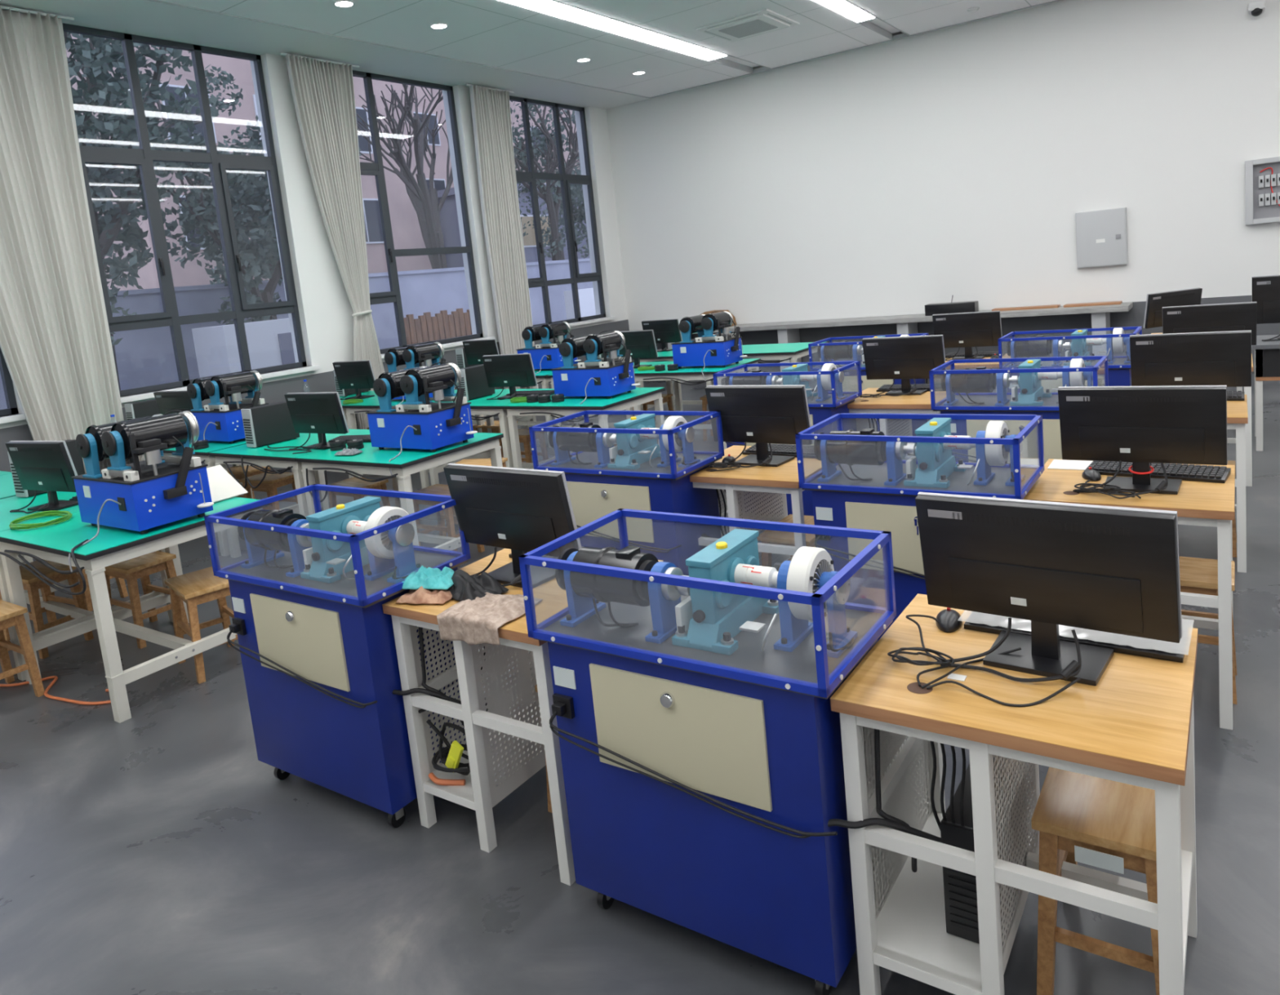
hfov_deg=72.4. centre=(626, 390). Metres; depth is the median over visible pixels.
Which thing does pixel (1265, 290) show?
computer monitor
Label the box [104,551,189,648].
wooden stool
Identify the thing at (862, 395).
cable
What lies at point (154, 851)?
floor
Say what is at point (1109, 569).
computer monitor
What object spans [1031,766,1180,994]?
wooden stool
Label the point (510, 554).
keyboard
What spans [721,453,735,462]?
mouse
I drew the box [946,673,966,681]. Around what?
paper note
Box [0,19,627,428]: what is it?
wall
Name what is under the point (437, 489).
wooden stool
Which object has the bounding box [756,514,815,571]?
wooden stool
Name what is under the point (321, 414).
computer monitor
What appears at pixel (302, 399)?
vent
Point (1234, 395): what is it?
keyboard
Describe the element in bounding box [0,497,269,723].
work table
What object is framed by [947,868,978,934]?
grille
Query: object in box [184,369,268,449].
machine
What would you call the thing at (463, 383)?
grille
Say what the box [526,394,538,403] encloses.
weight
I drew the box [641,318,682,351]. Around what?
computer monitor
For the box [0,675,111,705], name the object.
cord
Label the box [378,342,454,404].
machine
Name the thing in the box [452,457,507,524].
wooden stool
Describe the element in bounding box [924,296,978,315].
box
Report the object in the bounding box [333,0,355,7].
recessed light
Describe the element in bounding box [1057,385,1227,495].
computer monitor
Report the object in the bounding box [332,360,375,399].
computer monitor
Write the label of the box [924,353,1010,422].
computer desk
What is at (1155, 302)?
computer monitor
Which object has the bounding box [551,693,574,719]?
socket
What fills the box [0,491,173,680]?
work table
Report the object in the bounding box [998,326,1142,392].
machine
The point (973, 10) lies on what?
smoke detector
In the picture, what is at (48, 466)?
computer monitor
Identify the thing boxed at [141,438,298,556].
work table
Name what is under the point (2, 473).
work table
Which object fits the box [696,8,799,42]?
air conditioner
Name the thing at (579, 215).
tree
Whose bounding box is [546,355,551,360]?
socket
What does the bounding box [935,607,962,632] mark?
mouse
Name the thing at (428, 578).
cleaning cloth
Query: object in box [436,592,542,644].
cleaning cloth
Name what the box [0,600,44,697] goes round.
wooden stool
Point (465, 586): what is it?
cleaning cloth
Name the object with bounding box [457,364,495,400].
computer tower
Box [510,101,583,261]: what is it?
tree
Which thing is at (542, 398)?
weight
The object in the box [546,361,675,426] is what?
work table
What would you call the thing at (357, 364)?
vent
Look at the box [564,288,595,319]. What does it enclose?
wall
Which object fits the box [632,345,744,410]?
work table
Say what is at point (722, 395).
vent
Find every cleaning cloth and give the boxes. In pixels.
[395,586,452,604]
[401,565,453,589]
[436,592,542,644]
[446,568,508,601]
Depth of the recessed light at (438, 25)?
8.43 m
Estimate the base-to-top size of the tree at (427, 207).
7.753 m
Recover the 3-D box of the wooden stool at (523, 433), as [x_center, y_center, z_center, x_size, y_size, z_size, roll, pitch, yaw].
[-0.907,0.569,7.624,0.376,0.430,0.266,-1,9,35]
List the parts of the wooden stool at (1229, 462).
seat, leg, leg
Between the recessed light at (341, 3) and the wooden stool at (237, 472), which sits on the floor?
the wooden stool at (237, 472)
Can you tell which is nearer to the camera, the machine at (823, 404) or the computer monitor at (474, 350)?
the machine at (823, 404)
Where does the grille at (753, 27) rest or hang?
attached to the air conditioner
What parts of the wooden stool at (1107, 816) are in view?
leg, leg, seat, leg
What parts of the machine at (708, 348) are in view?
label plate, plate, slide rail, slide rail, post, tension lever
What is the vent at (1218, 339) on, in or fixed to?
attached to the computer monitor at (1215, 357)
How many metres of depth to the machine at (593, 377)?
6.80 m
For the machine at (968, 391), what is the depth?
4.65 m
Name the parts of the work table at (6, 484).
rail, leg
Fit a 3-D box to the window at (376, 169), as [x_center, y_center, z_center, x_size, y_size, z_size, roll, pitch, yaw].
[-2.546,-2.088,10.399,0.230,3.225,2.050,-1,9,35]
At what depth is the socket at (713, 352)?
7.99 m
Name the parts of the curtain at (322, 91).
rail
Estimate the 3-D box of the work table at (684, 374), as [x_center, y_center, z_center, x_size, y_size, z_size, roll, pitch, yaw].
[0.674,0.122,8.403,0.997,0.792,0.868,-1,9,35]
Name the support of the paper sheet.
on the computer desk at (1204, 504)
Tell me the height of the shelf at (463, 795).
0.027 m
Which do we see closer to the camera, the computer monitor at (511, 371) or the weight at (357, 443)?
the weight at (357, 443)
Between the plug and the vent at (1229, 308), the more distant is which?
the vent at (1229, 308)
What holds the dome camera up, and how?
attached to the wall at (903, 176)
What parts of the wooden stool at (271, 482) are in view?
leg, seat, leg, leg, leg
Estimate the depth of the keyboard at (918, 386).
5.72 m
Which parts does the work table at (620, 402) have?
leg, hose coil, leg, leg, leg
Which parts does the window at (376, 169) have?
sash, handle, sill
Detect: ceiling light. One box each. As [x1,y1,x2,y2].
[497,0,727,61]
[812,0,875,22]
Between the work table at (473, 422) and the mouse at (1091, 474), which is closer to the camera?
the mouse at (1091, 474)
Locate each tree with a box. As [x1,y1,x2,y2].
[63,31,220,391]
[162,130,283,324]
[195,66,361,284]
[355,84,453,269]
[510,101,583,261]
[540,155,589,258]
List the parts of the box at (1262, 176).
plate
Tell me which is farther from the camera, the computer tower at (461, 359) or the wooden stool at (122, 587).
the computer tower at (461, 359)
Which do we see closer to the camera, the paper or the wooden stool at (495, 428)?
the paper
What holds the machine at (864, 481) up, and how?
on the floor
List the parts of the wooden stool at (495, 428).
seat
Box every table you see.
[0,471,20,565]
[0,473,91,598]
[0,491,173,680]
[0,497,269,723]
[82,454,242,484]
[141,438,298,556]
[208,429,401,558]
[291,391,377,478]
[295,432,503,550]
[342,389,488,488]
[428,388,572,485]
[455,386,530,429]
[483,368,590,448]
[502,387,664,469]
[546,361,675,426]
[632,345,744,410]
[633,358,760,449]
[667,301,1133,383]
[741,342,827,372]
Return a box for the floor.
[0,369,1279,994]
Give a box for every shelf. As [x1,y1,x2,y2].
[423,703,544,810]
[872,810,1033,994]
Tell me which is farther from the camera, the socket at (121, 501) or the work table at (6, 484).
the work table at (6, 484)
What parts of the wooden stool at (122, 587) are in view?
leg, leg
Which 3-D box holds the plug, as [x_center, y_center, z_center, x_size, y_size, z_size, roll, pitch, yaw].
[-0.533,1.132,2.704,0.081,0.105,0.024,-1,9,35]
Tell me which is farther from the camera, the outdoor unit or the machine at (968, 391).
the outdoor unit
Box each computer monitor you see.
[4,440,78,513]
[153,390,193,414]
[284,391,349,450]
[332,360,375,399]
[443,463,581,588]
[462,338,499,365]
[481,353,537,399]
[619,329,657,368]
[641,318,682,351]
[705,385,813,467]
[862,334,946,395]
[915,492,1182,685]
[932,311,1002,360]
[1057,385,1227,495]
[1129,330,1251,386]
[1143,287,1202,328]
[1162,302,1257,345]
[1251,275,1279,341]
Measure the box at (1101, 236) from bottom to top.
0.640 m
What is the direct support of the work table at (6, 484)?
on the floor
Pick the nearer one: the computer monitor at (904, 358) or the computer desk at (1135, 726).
the computer desk at (1135, 726)
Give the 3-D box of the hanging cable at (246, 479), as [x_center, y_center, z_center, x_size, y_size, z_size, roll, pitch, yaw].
[-2.252,0.558,5.596,1.090,0.262,0.038,-1,9,35]
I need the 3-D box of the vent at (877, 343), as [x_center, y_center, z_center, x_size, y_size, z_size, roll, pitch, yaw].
[1.743,-0.299,5.540,0.344,0.018,0.005,-1,9,35]
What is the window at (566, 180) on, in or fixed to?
in the wall at (325, 308)
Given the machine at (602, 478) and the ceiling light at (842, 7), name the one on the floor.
the machine at (602, 478)
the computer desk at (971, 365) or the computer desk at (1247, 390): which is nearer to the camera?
the computer desk at (1247, 390)
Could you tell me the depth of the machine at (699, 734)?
2.06 m
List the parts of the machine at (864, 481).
plate, label plate, plate, access panel, guard plate, frame, torque plate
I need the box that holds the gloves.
[333,448,362,455]
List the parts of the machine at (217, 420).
slide rail, plate, post, slide rail, tension lever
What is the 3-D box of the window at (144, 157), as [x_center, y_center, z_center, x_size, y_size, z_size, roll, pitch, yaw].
[-4.060,-1.647,8.232,0.230,3.225,2.050,-1,9,35]
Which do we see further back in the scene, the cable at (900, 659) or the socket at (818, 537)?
the socket at (818, 537)
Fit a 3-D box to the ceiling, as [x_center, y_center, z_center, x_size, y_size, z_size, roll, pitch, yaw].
[1.076,-3.247,3.757,11.700,0.090,14.360,-1,9,35]
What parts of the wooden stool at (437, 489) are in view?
leg, seat, leg, leg, leg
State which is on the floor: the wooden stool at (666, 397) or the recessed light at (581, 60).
the wooden stool at (666, 397)
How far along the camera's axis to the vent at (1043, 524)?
1.83 m
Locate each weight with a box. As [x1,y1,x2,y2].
[193,440,208,449]
[328,440,346,450]
[346,439,364,449]
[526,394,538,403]
[537,394,551,403]
[551,394,564,402]
[654,364,665,371]
[666,364,678,370]
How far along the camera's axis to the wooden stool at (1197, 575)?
3.09 m
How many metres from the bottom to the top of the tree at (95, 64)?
6.960 m
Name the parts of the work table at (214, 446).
leg, leg, rail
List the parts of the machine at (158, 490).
label plate, slide rail, plate, post, slide rail, tension lever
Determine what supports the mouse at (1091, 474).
on the computer desk at (1204, 504)
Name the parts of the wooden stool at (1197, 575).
seat, leg, leg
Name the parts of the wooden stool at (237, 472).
leg, seat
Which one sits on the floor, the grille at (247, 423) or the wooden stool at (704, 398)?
the wooden stool at (704, 398)
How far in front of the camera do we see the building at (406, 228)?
25.91 m
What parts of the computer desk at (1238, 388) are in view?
leg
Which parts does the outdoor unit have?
door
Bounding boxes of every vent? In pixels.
[14,448,53,451]
[160,395,184,397]
[293,398,327,400]
[338,364,361,367]
[462,476,540,488]
[491,358,521,361]
[720,393,786,397]
[875,341,928,346]
[942,315,989,320]
[952,513,1129,536]
[1083,396,1198,401]
[1148,338,1231,345]
[1158,293,1194,299]
[1177,308,1241,314]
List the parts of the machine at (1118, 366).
plate, label plate, plate, guard plate, frame, access panel, torque plate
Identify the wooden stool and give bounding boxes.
[0,559,93,658]
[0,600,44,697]
[51,568,128,611]
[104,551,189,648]
[164,565,237,684]
[226,465,271,498]
[239,471,297,510]
[328,476,390,508]
[413,484,484,552]
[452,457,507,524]
[472,420,522,462]
[498,428,548,462]
[534,684,552,813]
[632,394,674,420]
[699,395,713,440]
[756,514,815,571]
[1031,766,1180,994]
[1178,556,1236,704]
[1226,460,1236,557]
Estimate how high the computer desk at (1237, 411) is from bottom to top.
0.752 m
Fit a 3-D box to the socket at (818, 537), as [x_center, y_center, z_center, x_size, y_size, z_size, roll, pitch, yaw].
[0.765,0.561,3.429,0.058,0.055,0.036,-1,9,35]
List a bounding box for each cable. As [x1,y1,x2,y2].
[0,538,88,595]
[225,455,327,502]
[263,445,311,453]
[709,462,741,471]
[859,394,880,397]
[887,614,1080,706]
[1072,480,1141,498]
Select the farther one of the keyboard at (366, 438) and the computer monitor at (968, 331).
the computer monitor at (968, 331)
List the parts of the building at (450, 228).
pane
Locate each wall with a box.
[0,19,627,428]
[0,257,593,409]
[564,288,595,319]
[606,0,1279,330]
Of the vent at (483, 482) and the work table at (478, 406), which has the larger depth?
the work table at (478, 406)
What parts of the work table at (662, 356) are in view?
leg, rail, cross rail, leg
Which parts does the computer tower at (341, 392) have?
panel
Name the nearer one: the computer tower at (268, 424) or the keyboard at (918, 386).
the keyboard at (918, 386)
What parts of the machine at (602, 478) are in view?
plate, plate, access panel, guard plate, frame, torque plate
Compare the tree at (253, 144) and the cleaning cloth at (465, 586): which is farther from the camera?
the tree at (253, 144)
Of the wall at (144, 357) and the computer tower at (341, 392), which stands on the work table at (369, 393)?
the computer tower at (341, 392)
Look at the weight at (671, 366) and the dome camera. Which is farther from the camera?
the dome camera
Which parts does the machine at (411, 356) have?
post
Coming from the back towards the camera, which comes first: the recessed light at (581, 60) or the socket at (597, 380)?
the recessed light at (581, 60)
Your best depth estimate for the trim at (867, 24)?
10.32 m
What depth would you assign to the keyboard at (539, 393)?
7.36 m
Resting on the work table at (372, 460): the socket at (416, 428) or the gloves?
the gloves
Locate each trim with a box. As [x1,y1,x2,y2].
[0,0,1063,109]
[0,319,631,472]
[147,0,1061,98]
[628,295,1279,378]
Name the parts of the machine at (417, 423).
label plate, slide rail, plate, post, slide rail, tension lever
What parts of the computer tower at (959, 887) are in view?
panel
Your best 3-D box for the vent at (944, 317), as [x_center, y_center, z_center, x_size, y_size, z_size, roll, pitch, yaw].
[2.673,-0.572,6.888,0.344,0.018,0.005,-1,9,33]
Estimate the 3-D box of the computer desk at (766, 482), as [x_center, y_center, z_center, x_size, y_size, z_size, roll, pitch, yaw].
[0.645,0.707,4.160,0.685,0.752,0.665,-1,9,35]
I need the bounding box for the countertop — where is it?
[680,302,1133,334]
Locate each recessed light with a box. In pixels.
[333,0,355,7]
[429,22,448,29]
[576,57,591,62]
[631,71,645,75]
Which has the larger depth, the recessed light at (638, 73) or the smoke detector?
the recessed light at (638, 73)
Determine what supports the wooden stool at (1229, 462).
on the floor
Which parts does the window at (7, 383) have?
frame, sill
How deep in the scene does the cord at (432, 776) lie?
2.75 m
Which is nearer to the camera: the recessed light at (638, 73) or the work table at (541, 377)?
the work table at (541, 377)
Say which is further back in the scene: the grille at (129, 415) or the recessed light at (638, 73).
the recessed light at (638, 73)
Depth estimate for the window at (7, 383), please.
7.01 m
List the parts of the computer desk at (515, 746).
leg, cable coil, perforated panel, leg, rail, perforated panel, leg, leg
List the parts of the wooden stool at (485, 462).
leg, seat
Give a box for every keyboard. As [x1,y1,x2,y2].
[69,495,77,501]
[327,434,371,443]
[505,390,555,395]
[508,546,583,559]
[742,443,816,458]
[876,383,942,391]
[945,351,1005,358]
[964,611,1188,662]
[1084,461,1231,483]
[1226,391,1244,400]
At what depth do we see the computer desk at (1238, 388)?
6.62 m
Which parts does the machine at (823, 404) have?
plate, plate, access panel, frame, torque plate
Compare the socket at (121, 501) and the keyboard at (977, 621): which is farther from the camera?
the socket at (121, 501)
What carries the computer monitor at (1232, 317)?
on the computer desk at (1247, 390)
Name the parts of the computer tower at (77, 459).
panel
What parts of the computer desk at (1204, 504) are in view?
rail, foot rail, leg, leg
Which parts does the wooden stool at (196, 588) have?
leg, leg, seat, leg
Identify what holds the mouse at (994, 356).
on the computer desk at (971, 365)
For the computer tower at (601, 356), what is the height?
0.272 m
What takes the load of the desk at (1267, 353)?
on the floor
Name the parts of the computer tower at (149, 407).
panel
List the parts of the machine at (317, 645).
label plate, plate, plate, access panel, guard plate, frame, torque plate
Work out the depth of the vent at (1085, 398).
3.03 m
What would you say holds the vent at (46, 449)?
attached to the computer monitor at (48, 466)
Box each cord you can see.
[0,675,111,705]
[428,772,465,785]
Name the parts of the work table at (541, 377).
rail, leg, cross rail, leg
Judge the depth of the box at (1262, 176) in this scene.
9.11 m
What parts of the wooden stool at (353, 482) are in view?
leg, seat, leg, leg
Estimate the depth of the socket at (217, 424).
6.35 m
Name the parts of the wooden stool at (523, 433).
leg, seat, leg, leg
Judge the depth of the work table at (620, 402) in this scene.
6.78 m
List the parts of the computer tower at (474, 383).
panel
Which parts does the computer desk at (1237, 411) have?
leg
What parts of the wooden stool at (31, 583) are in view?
leg, leg, seat, leg, leg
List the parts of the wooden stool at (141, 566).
leg, leg, seat, leg, leg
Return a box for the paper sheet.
[1047,459,1092,470]
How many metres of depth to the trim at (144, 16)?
8.63 m
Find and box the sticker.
[1074,845,1124,874]
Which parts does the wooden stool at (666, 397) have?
leg, seat, leg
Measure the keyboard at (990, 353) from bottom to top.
0.028 m
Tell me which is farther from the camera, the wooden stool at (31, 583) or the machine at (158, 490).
the wooden stool at (31, 583)
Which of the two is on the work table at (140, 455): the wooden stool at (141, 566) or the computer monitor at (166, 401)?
the computer monitor at (166, 401)
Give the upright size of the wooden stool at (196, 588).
0.430 m
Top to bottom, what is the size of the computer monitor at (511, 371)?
0.368 m
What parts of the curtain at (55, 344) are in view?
rail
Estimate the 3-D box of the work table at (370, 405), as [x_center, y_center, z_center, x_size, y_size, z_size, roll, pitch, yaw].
[-1.991,0.421,8.185,1.077,0.792,0.868,-1,9,35]
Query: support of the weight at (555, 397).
on the work table at (620, 402)
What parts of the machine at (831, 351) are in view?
plate, plate, access panel, frame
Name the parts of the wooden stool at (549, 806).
leg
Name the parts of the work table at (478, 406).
leg, rail, leg, leg, cross rail, rail, leg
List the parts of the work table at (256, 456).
leg, rail, leg, leg, leg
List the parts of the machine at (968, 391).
plate, label plate, plate, access panel, guard plate, frame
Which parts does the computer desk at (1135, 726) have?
leg, perforated panel, leg, leg, rail, perforated panel, foot rail, leg, leg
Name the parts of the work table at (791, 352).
leg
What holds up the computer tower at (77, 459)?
on the work table at (6, 504)
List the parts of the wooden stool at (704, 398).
seat, leg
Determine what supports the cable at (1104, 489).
on the computer desk at (1204, 504)
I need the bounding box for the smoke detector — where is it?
[966,7,979,13]
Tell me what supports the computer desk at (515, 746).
on the floor
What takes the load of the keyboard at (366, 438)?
on the work table at (372, 460)
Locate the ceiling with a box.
[157,0,1055,97]
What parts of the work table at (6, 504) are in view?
leg, rail, cross rail, rail, leg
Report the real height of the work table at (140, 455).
0.760 m
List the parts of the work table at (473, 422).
leg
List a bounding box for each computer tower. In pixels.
[7,439,84,497]
[124,399,159,419]
[240,400,299,447]
[333,369,370,395]
[455,347,481,368]
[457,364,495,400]
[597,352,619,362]
[940,755,1028,943]
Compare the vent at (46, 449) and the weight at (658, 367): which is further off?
the weight at (658, 367)
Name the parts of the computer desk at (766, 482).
perforated panel, leg, rail, perforated panel, foot rail, leg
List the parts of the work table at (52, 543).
leg, hose coil, rail, leg, cross rail, leg, rail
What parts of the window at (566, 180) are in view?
sash, handle, sash, sill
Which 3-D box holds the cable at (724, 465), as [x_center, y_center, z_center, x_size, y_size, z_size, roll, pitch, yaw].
[0.447,0.348,4.031,0.135,0.029,0.144,-11,9,-34]
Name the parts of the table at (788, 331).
leg, leg, leg, wooden strip, wooden strip, leg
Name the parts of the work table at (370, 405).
hose coil, leg, leg, rail, leg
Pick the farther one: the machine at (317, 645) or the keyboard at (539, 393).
the keyboard at (539, 393)
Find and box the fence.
[403,308,472,345]
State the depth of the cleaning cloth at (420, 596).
2.67 m
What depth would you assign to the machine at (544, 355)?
9.32 m
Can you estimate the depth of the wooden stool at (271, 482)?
6.67 m
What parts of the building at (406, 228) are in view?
pane, pane, pane, pane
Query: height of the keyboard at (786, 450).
0.028 m
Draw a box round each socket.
[116,497,126,511]
[214,421,221,429]
[228,617,246,635]
[413,424,421,435]
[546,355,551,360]
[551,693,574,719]
[593,377,600,385]
[710,349,716,355]
[815,534,831,540]
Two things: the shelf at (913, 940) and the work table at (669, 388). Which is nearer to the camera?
the shelf at (913, 940)
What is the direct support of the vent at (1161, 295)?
attached to the computer monitor at (1155, 302)
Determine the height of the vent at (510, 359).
0.018 m
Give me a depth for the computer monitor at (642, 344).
8.64 m
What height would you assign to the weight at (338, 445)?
0.057 m
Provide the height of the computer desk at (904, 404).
0.752 m
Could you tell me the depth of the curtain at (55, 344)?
7.05 m
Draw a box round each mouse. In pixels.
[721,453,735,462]
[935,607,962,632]
[990,354,999,359]
[1081,466,1101,481]
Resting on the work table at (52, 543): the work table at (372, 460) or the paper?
the paper
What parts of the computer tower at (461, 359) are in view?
panel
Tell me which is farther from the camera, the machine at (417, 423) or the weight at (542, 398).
the weight at (542, 398)
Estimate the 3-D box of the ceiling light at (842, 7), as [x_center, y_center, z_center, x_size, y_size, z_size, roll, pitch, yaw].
[-0.771,-3.169,4.841,0.204,0.056,12.240,-1,9,35]
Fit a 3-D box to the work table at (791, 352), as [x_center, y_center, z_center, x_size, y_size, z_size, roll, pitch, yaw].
[1.548,-0.080,9.383,0.985,0.760,0.868,-1,9,35]
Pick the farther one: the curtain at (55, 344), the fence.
the fence
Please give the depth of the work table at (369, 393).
8.70 m
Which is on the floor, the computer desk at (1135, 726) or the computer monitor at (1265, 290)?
the computer desk at (1135, 726)
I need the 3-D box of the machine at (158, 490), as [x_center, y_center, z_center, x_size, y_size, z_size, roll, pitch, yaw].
[-2.323,0.426,4.008,0.632,0.575,0.657,-1,9,35]
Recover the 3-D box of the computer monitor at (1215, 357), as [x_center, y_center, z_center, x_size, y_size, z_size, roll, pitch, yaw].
[2.805,-0.106,4.357,0.506,0.368,0.219,-1,9,34]
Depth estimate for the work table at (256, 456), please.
5.95 m
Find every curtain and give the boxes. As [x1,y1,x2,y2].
[0,5,129,471]
[280,52,384,429]
[466,84,538,389]
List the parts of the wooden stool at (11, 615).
leg, seat, leg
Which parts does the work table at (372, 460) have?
leg, leg, cross rail, rail, leg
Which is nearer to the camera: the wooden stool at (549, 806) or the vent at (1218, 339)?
the wooden stool at (549, 806)
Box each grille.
[10,463,24,493]
[125,412,132,419]
[243,418,253,444]
[334,377,342,393]
[456,354,463,368]
[457,377,466,395]
[718,19,777,38]
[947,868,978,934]
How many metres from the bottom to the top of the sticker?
0.035 m
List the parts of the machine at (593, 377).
label plate, plate, slide rail, slide rail, post, tension lever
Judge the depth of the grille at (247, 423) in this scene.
6.02 m
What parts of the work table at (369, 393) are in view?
leg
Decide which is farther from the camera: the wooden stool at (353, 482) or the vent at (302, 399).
the wooden stool at (353, 482)
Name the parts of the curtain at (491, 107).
rail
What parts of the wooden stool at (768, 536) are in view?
leg, seat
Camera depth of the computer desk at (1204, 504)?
2.89 m
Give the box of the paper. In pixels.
[206,464,248,502]
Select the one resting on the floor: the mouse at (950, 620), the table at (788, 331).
the table at (788, 331)
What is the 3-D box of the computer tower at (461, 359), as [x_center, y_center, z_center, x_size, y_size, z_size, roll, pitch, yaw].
[-1.847,-0.383,10.309,0.110,0.272,0.346,-1,9,34]
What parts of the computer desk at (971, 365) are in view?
perforated panel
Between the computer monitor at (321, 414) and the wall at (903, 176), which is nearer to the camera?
the computer monitor at (321, 414)
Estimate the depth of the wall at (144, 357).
14.76 m
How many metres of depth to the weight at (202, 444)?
6.23 m
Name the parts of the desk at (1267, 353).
leg, leg, panel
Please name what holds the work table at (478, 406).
on the floor
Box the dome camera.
[1247,0,1265,17]
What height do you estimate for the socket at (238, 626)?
0.055 m
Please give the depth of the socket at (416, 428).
5.18 m
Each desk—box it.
[382,548,662,885]
[689,445,822,568]
[827,593,1198,994]
[847,387,946,460]
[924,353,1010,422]
[1022,458,1235,729]
[1151,333,1242,391]
[1226,353,1253,486]
[1226,394,1248,573]
[1251,334,1279,451]
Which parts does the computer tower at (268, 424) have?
panel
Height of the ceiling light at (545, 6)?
0.056 m
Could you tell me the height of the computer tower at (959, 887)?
0.272 m
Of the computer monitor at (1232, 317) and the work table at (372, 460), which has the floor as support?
the work table at (372, 460)
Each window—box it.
[0,347,26,423]
[62,22,319,403]
[352,70,494,359]
[509,95,616,326]
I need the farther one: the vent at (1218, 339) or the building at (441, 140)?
the building at (441, 140)
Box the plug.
[444,740,463,773]
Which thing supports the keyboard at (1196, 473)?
on the computer desk at (1204, 504)
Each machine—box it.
[68,409,213,572]
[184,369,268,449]
[204,484,471,827]
[365,362,477,475]
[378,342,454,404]
[515,321,581,373]
[518,508,896,994]
[528,410,724,575]
[551,330,639,404]
[671,311,746,381]
[712,360,862,515]
[795,413,1044,640]
[808,333,928,444]
[928,355,1108,465]
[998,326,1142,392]
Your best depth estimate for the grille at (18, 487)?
5.04 m
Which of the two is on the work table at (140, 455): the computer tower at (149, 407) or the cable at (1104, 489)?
the computer tower at (149, 407)
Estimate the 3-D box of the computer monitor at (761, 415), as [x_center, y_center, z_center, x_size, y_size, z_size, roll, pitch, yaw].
[0.612,0.155,4.062,0.506,0.368,0.219,0,9,37]
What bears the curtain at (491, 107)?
hanging from the wall at (325, 308)
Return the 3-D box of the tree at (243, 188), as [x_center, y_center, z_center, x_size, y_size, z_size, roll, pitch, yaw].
[-6.074,-1.799,14.667,2.720,5.026,2.948,2,11,44]
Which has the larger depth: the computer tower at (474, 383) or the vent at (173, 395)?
the computer tower at (474, 383)
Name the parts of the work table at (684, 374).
leg, hose coil, leg, cross rail, leg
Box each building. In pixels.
[66,34,431,290]
[409,85,580,192]
[428,182,590,267]
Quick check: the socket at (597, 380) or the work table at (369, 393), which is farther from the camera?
the work table at (369, 393)
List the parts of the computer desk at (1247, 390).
foot rail, leg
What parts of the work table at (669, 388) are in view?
leg, rail, cross rail, leg, leg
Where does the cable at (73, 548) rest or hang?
hanging from the work table at (52, 543)
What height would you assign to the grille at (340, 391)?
0.172 m
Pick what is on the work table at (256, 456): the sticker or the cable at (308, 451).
the cable at (308, 451)
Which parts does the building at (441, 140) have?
pane, pane, pane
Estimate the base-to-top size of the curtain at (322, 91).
4.157 m
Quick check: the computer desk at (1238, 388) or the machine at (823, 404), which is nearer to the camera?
the machine at (823, 404)
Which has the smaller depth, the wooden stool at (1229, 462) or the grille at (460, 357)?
the wooden stool at (1229, 462)
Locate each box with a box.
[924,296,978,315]
[1075,207,1128,268]
[1244,156,1279,225]
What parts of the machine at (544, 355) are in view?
plate, slide rail, post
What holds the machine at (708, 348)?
on the work table at (684, 374)
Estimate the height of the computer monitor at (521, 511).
0.368 m
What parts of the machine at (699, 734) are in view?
label plate, plate, plate, access panel, guard plate, frame, torque plate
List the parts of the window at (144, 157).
sash, handle, sill, handle, sash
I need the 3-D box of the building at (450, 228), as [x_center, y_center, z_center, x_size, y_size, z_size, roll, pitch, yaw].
[-4.745,-5.157,35.962,5.450,5.800,7.900,-1,9,35]
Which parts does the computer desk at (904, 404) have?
perforated panel, leg, leg, perforated panel, rail, leg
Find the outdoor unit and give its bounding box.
[191,318,295,377]
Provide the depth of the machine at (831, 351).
6.82 m

